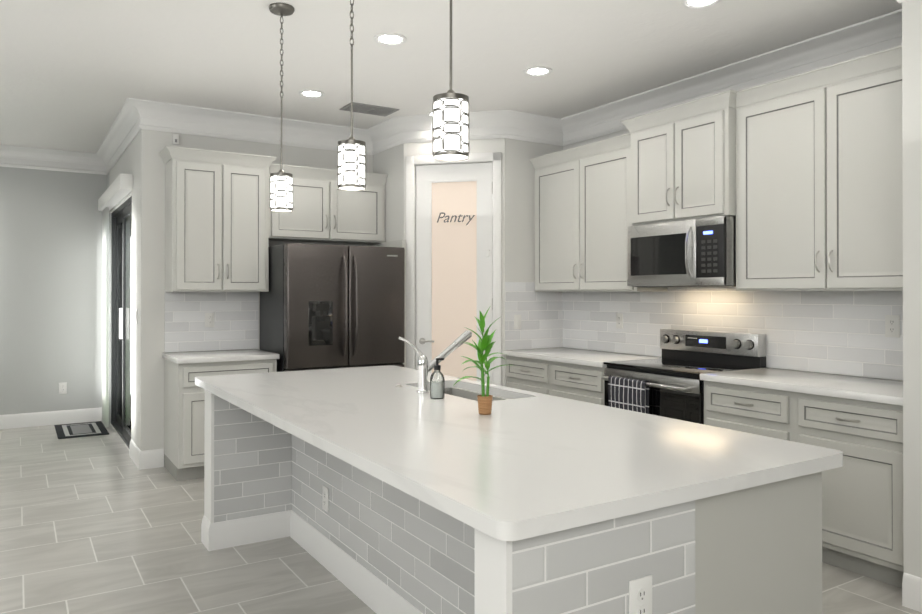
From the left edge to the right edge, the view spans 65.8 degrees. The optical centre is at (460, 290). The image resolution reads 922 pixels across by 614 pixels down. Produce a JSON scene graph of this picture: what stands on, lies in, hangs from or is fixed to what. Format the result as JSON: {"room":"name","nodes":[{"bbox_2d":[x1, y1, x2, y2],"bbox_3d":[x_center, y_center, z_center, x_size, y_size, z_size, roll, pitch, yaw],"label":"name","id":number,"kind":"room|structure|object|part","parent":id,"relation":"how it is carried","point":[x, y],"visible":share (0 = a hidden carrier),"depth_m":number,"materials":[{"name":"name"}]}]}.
{"room":"kitchen","nodes":[
{"label":"kitchen","id":0,"kind":"room"},
{"bbox_2d":[0,166,106,414],"bbox_3d":[-5.957,-0.032,6.596,4.800,2.900,0.120,0,0,-32],"label":"wall","id":1,"kind":"structure","parent":0,"point":[50,280],"depth_m":7.53,"materials":[{"name":"grey paint"}]},
{"bbox_2d":[0,144,95,173],"bbox_3d":[-5.844,-1.378,6.535,4.680,0.207,0.115,0,0,-32],"label":"crown molding","id":2,"kind":"structure","parent":1,"relation":"attached to","point":[10,155],"depth_m":7.49,"materials":[{"name":"white paint"}]},
{"bbox_2d":[0,407,101,428],"bbox_3d":[-5.908,1.345,6.541,4.770,0.145,0.016,0,0,-32],"label":"baseboard","id":3,"kind":"structure","parent":1,"relation":"attached to","point":[21,420],"depth_m":7.51,"materials":[{"name":"white paint"}]},
{"bbox_2d":[59,382,66,393],"bbox_3d":[-4.242,1.042,7.584,0.076,0.122,0.009,0,0,-32],"label":"outlet","id":4,"kind":"object","parent":1,"relation":"attached to","point":[63,388],"visible":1,"depth_m":7.58,"materials":[{"name":"white plastic"}]},
{"bbox_2d":[107,133,138,447],"bbox_3d":[-3.221,-0.031,6.857,0.120,2.900,2.570,0,0,-32],"label":"wall","id":5,"kind":"structure","parent":0,"point":[127,162],"depth_m":6.01,"materials":[{"name":"white paint"}]},
{"bbox_2d":[98,174,132,427],"bbox_3d":[-3.334,0.204,6.827,0.098,2.370,1.920,0,0,-32],"label":"blind valance","id":6,"kind":"object","parent":5,"relation":"attached to","point":[120,188],"visible":0.98,"depth_m":7.24,"materials":[{"name":"white"}]},
{"bbox_2d":[111,196,131,447],"bbox_3d":[-3.251,0.294,6.885,0.100,2.250,1.750,0,0,-32],"label":"sliding door","id":7,"kind":"structure","parent":5,"relation":"attached to","point":[121,256],"depth_m":7.02,"materials":[{"name":"black glass"}]},
{"bbox_2d":[96,98,147,174],"bbox_3d":[-3.190,-1.377,6.590,0.115,0.207,2.545,0,0,-32],"label":"crown molding","id":8,"kind":"structure","parent":5,"relation":"attached to","point":[135,116],"depth_m":6.30,"materials":[{"name":"white paint"}]},
{"bbox_2d":[129,439,142,469],"bbox_3d":[-2.677,1.342,5.849,0.016,0.145,0.566,0,0,-32],"label":"baseboard","id":9,"kind":"structure","parent":5,"relation":"attached to","point":[135,453],"depth_m":5.76,"materials":[{"name":"white paint"}]},
{"bbox_2d":[135,309,137,323],"bbox_3d":[-2.661,0.215,5.832,0.011,0.122,0.076,0,0,-32],"label":"light switch","id":10,"kind":"object","parent":5,"relation":"attached to","point":[136,315],"visible":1,"depth_m":5.82,"materials":[{"name":"white plastic"}]},
{"bbox_2d":[139,129,372,450],"bbox_3d":[-1.659,-0.033,6.246,2.125,2.900,0.120,0,0,-32],"label":"wall","id":11,"kind":"structure","parent":0,"point":[153,144],"depth_m":5.70,"materials":[{"name":"white paint"}]},
{"bbox_2d":[173,134,178,144],"bbox_3d":[-2.307,-1.220,5.759,0.045,0.080,0.029,0,0,-32],"label":"sensor","id":12,"kind":"object","parent":11,"relation":"attached to","point":[175,139],"visible":0.98,"depth_m":5.75,"materials":[{"name":"white plastic"}]},
{"bbox_2d":[164,292,257,351],"bbox_3d":[-2.062,0.244,5.920,0.754,0.508,0.007,0,0,-32],"label":"backsplash","id":13,"kind":"structure","parent":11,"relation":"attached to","point":[235,321],"depth_m":5.91,"materials":[{"name":"tile"}]},
{"bbox_2d":[205,313,213,326],"bbox_3d":[-2.082,0.245,5.898,0.076,0.122,0.009,0,0,-32],"label":"outlet","id":14,"kind":"object","parent":13,"relation":"attached to","point":[209,319],"visible":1,"depth_m":5.89,"materials":[{"name":"white plastic"}]},
{"bbox_2d":[162,146,269,291],"bbox_3d":[-1.975,-0.544,5.784,0.747,1.107,0.327,0,0,-32],"label":"upper cabinet","id":15,"kind":"object","parent":11,"relation":"attached to","point":[224,224],"depth_m":5.63,"materials":[{"name":"white paint"}]},
{"bbox_2d":[140,100,379,154],"bbox_3d":[-1.648,-1.379,6.121,2.005,0.207,0.115,0,0,-32],"label":"crown molding","id":16,"kind":"structure","parent":11,"relation":"attached to","point":[162,116],"depth_m":6.06,"materials":[{"name":"white paint"}]},
{"bbox_2d":[270,161,389,244],"bbox_3d":[-1.210,-0.740,6.285,1.073,0.613,0.287,0,0,-32],"label":"upper cabinet","id":17,"kind":"object","parent":11,"relation":"attached to","point":[322,212],"depth_m":6.17,"materials":[{"name":"white paint"}]},
{"bbox_2d":[373,143,403,241],"bbox_3d":[-0.638,-0.032,6.502,0.120,2.900,0.725,0,0,-32],"label":"wall","id":18,"kind":"structure","parent":0,"point":[390,162],"depth_m":6.33,"materials":[{"name":"white paint"}]},
{"bbox_2d":[0,0,901,152],"bbox_3d":[-1.971,-1.556,3.419,8.600,0.120,12.000,0,0,-32],"label":"ceiling","id":19,"kind":"structure","parent":0,"point":[75,75],"depth_m":4.46,"materials":[{"name":"white paint"}]},
{"bbox_2d":[269,3,294,211],"bbox_3d":[-0.947,-0.956,3.760,0.132,1.074,0.132,0,0,-32],"label":"pendant light","id":20,"kind":"object","parent":19,"relation":"hanging from","point":[281,190],"visible":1,"depth_m":3.72,"materials":[{"name":"white glass"}]},
{"bbox_2d":[299,90,324,97],"bbox_3d":[-1.125,-1.482,5.371,0.196,0.009,0.196,0,0,-32],"label":"recessed light","id":21,"kind":"object","parent":19,"relation":"in","point":[312,93],"visible":0.96,"depth_m":5.37,"materials":[{"name":"white paint"}]},
{"bbox_2d":[337,0,365,190],"bbox_3d":[-0.456,-0.960,2.970,0.132,1.074,0.132,0,0,-32],"label":"pendant light","id":22,"kind":"object","parent":19,"relation":"hanging from","point":[351,162],"visible":1,"depth_m":2.93,"materials":[{"name":"white glass"}]},
{"bbox_2d":[339,102,398,116],"bbox_3d":[-0.750,-1.478,5.829,0.420,0.013,0.260,0,0,-32],"label":"ceiling vent","id":23,"kind":"object","parent":19,"relation":"in","point":[371,109],"visible":0.88,"depth_m":5.80,"materials":[{"name":"grey metal"}]},
{"bbox_2d":[374,33,406,44],"bbox_3d":[-0.420,-1.487,4.220,0.196,0.009,0.196,0,0,-32],"label":"recessed light","id":24,"kind":"object","parent":19,"relation":"in","point":[390,39],"visible":1,"depth_m":4.21,"materials":[{"name":"white paint"}]},
{"bbox_2d":[432,0,468,160],"bbox_3d":[-0.033,-0.963,2.291,0.132,1.074,0.132,0,0,-32],"label":"pendant light","id":25,"kind":"object","parent":19,"relation":"hanging from","point":[450,124],"visible":1,"depth_m":2.24,"materials":[{"name":"white glass"}]},
{"bbox_2d":[523,66,551,75],"bbox_3d":[0.520,-1.484,4.829,0.196,0.009,0.196,0,0,-32],"label":"recessed light","id":26,"kind":"object","parent":19,"relation":"in","point":[537,71],"visible":0.98,"depth_m":4.82,"materials":[{"name":"white paint"}]},
{"bbox_2d":[681,0,720,7],"bbox_3d":[1.236,-1.489,3.661,0.196,0.009,0.196,0,0,-32],"label":"recessed light","id":27,"kind":"object","parent":19,"relation":"in","point":[696,3],"visible":1,"depth_m":3.70,"materials":[{"name":"white paint"}]},
{"bbox_2d":[404,138,503,385],"bbox_3d":[-0.051,-0.034,6.121,0.887,2.900,0.120,0,0,13],"label":"wall","id":28,"kind":"structure","parent":0,"point":[475,146],"depth_m":6.00,"materials":[{"name":"white paint"}]},
{"bbox_2d":[406,152,501,385],"bbox_3d":[-0.053,0.129,6.111,0.831,2.575,0.139,0,0,13],"label":"door frame","id":29,"kind":"structure","parent":28,"relation":"attached to","point":[412,162],"depth_m":6.08,"materials":[{"name":"white paint"}]},
{"bbox_2d":[416,162,492,383],"bbox_3d":[-0.052,0.162,6.083,0.502,2.483,0.522,0,0,-32],"label":"pantry door","id":30,"kind":"structure","parent":28,"relation":"in","point":[454,279],"depth_m":6.09,"materials":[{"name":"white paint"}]},
{"bbox_2d":[437,212,474,224],"bbox_3d":[-0.045,-0.612,6.087,0.336,0.114,0.001,0,0,13],"label":"lettering","id":31,"kind":"object","parent":30,"relation":"attached to","point":[459,216],"visible":1,"depth_m":6.09,"materials":[{"name":"grey paint"}]},
{"bbox_2d":[0,421,921,613],"bbox_3d":[-1.971,1.464,3.406,8.600,0.120,12.000,0,0,-32],"label":"floor","id":32,"kind":"structure","parent":0,"point":[101,524],"depth_m":3.78,"materials":[{"name":"tile"}]},
{"bbox_2d":[54,421,108,438],"bbox_3d":[-3.861,1.414,7.236,0.440,0.011,0.800,0,0,-32],"label":"doormat","id":33,"kind":"object","parent":32,"relation":"on","point":[76,430],"visible":0.98,"depth_m":7.16,"materials":[{"name":"black fabric"}]},
{"bbox_2d":[162,349,279,480],"bbox_3d":[-1.904,0.957,5.634,0.757,0.915,0.649,0,0,-32],"label":"base cabinet","id":34,"kind":"object","parent":32,"relation":"on","point":[184,406],"visible":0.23,"depth_m":5.31,"materials":[{"name":"white paint"}]},
{"bbox_2d":[260,243,404,371],"bbox_3d":[-1.083,0.526,6.043,1.020,1.780,0.809,0,0,-32],"label":"fridge","id":35,"kind":"object","parent":32,"relation":"on","point":[324,306],"visible":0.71,"depth_m":5.72,"materials":[{"name":"grey metal"}]},
{"bbox_2d":[197,385,829,613],"bbox_3d":[-0.165,0.966,3.072,1.239,0.874,2.924,0,0,-32],"label":"kitchen island","id":36,"kind":"object","parent":32,"relation":"on","point":[752,551],"depth_m":2.11,"materials":[{"name":"stone"}]},
{"bbox_3d":[-0.694,1.065,3.638,0.009,0.122,0.076,0,0,-32],"label":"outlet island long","id":37,"kind":"part","parent":36,"relation":"part of","materials":[{"name":"white plastic"}]},
{"bbox_2d":[195,365,842,544],"bbox_3d":[-0.182,0.507,3.093,1.260,0.040,3.050,0,0,-32],"label":"island countertop","id":38,"kind":"structure","parent":36,"relation":"on","point":[538,465],"depth_m":2.19,"materials":[{"name":"white stone"}]},
{"bbox_2d":[395,330,471,392],"bbox_3d":[-0.178,0.343,3.538,0.370,0.293,0.319,0,0,-32],"label":"faucet","id":39,"kind":"object","parent":38,"relation":"on","point":[424,367],"visible":1,"depth_m":3.40,"materials":[{"name":"silver metal"}]},
{"bbox_2d":[430,358,444,398],"bbox_3d":[-0.107,0.398,3.229,0.067,0.180,0.066,0,0,-32],"label":"soap bottle","id":40,"kind":"object","parent":38,"relation":"on","point":[437,389],"visible":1,"depth_m":3.21,"materials":[{"name":"clear glass"}]},
{"bbox_2d":[453,306,504,414],"bbox_3d":[0.079,0.273,2.796,0.257,0.425,0.244,0,0,-32],"label":"bamboo plant","id":41,"kind":"object","parent":38,"relation":"on","point":[484,399],"visible":1,"depth_m":2.79,"materials":[{"name":"green plant"}]},
{"bbox_2d":[629,575,651,613],"bbox_3d":[0.436,0.757,1.721,0.076,0.122,0.009,0,0,-32],"label":"outlet","id":42,"kind":"object","parent":36,"relation":"attached to","point":[640,595],"visible":1,"depth_m":1.72,"materials":[{"name":"white plastic"}]},
{"bbox_2d":[602,329,765,423],"bbox_3d":[1.439,0.845,4.725,0.716,1.130,0.818,0,0,-32],"label":"range","id":43,"kind":"object","parent":32,"relation":"on","point":[669,384],"visible":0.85,"depth_m":4.62,"materials":[{"name":"silver metal"}]},
{"bbox_2d":[608,376,648,413],"bbox_3d":[1.090,0.785,4.653,0.046,0.420,0.330,0,0,-32],"label":"towel","id":44,"kind":"object","parent":43,"relation":"hanging from","point":[623,393],"depth_m":4.63,"materials":[{"name":"grey fabric"}]},
{"bbox_2d":[502,347,903,588],"bbox_3d":[1.461,0.953,4.748,0.673,0.915,3.199,0,0,-32],"label":"base cabinet","id":45,"kind":"object","parent":32,"relation":"on","point":[857,421],"visible":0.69,"depth_m":3.59,"materials":[{"name":"grey paint"}]},
{"bbox_2d":[504,138,562,386],"bbox_3d":[0.602,-0.034,6.176,0.630,2.900,0.120,0,0,-32],"label":"wall","id":46,"kind":"structure","parent":0,"point":[519,245],"depth_m":6.04,"materials":[{"name":"white paint"}]},
{"bbox_2d":[514,315,520,328],"bbox_3d":[0.481,0.266,6.020,0.076,0.122,0.011,0,0,-32],"label":"light switch","id":47,"kind":"object","parent":46,"relation":"attached to","point":[517,321],"visible":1,"depth_m":6.01,"materials":[{"name":"white plastic"}]},
{"bbox_2d":[496,110,559,144],"bbox_3d":[0.584,-1.380,6.033,0.538,0.207,0.115,0,0,-32],"label":"crown molding","id":48,"kind":"structure","parent":46,"relation":"attached to","point":[510,124],"depth_m":6.04,"materials":[{"name":"white paint"}]},
{"bbox_2d":[563,129,902,380],"bbox_3d":[1.418,-0.036,5.594,0.140,2.900,4.680,0,0,-32],"label":"wall","id":49,"kind":"structure","parent":0,"point":[617,133],"depth_m":5.85,"materials":[{"name":"white paint"}]},
{"bbox_2d":[505,282,902,379],"bbox_3d":[1.481,-0.051,4.768,0.630,1.088,3.211,0,0,-32],"label":"backsplash","id":50,"kind":"structure","parent":49,"relation":"attached to","point":[838,332],"depth_m":4.79,"materials":[{"name":"tile"}]},
{"bbox_2d":[616,313,622,328],"bbox_3d":[1.265,0.244,5.686,0.009,0.122,0.076,0,0,-32],"label":"outlet","id":51,"kind":"object","parent":50,"relation":"attached to","point":[619,320],"visible":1,"depth_m":5.68,"materials":[{"name":"white plastic"}]},
{"bbox_2d":[885,315,899,337],"bbox_3d":[2.370,0.197,3.913,0.009,0.122,0.076,0,0,-32],"label":"outlet","id":52,"kind":"object","parent":50,"relation":"attached to","point":[892,325],"visible":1,"depth_m":3.91,"materials":[{"name":"white plastic"}]},
{"bbox_2d":[530,45,902,291],"bbox_3d":[1.560,-0.604,4.817,0.438,1.218,3.197,0,0,-32],"label":"upper cabinet","id":53,"kind":"object","parent":49,"relation":"attached to","point":[799,177],"visible":1,"depth_m":4.23,"materials":[{"name":"white paint"}]},
{"bbox_2d":[627,216,735,286],"bbox_3d":[1.547,-0.240,4.796,0.479,0.429,0.810,0,0,-32],"label":"microwave","id":54,"kind":"object","parent":53,"relation":"attached to","point":[700,252],"visible":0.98,"depth_m":4.62,"materials":[{"name":"silver metal"}]},
{"bbox_2d":[556,19,901,145],"bbox_3d":[1.700,-1.385,4.908,0.115,0.207,3.205,0,0,-32],"label":"crown molding","id":55,"kind":"structure","parent":49,"relation":"attached to","point":[869,36],"depth_m":4.66,"materials":[{"name":"white paint"}]},
{"bbox_2d":[902,0,921,577],"bbox_3d":[3.308,-0.052,1.871,0.870,2.900,3.640,0,0,-32],"label":"wall","id":56,"kind":"structure","parent":0,"point":[912,233],"depth_m":3.15,"materials":[{"name":"white paint"}]},
{"bbox_2d":[872,9,901,27],"bbox_3d":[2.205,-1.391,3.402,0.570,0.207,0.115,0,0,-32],"label":"crown molding","id":57,"kind":"structure","parent":56,"relation":"attached to","point":[895,17],"depth_m":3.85,"materials":[{"name":"white paint"}]},
{"bbox_2d":[902,572,921,611],"bbox_3d":[2.901,1.324,1.680,0.016,0.145,3.518,0,0,-32],"label":"baseboard","id":58,"kind":"structure","parent":56,"relation":"attached to","point":[911,584],"depth_m":3.14,"materials":[{"name":"white paint"}]}
]}

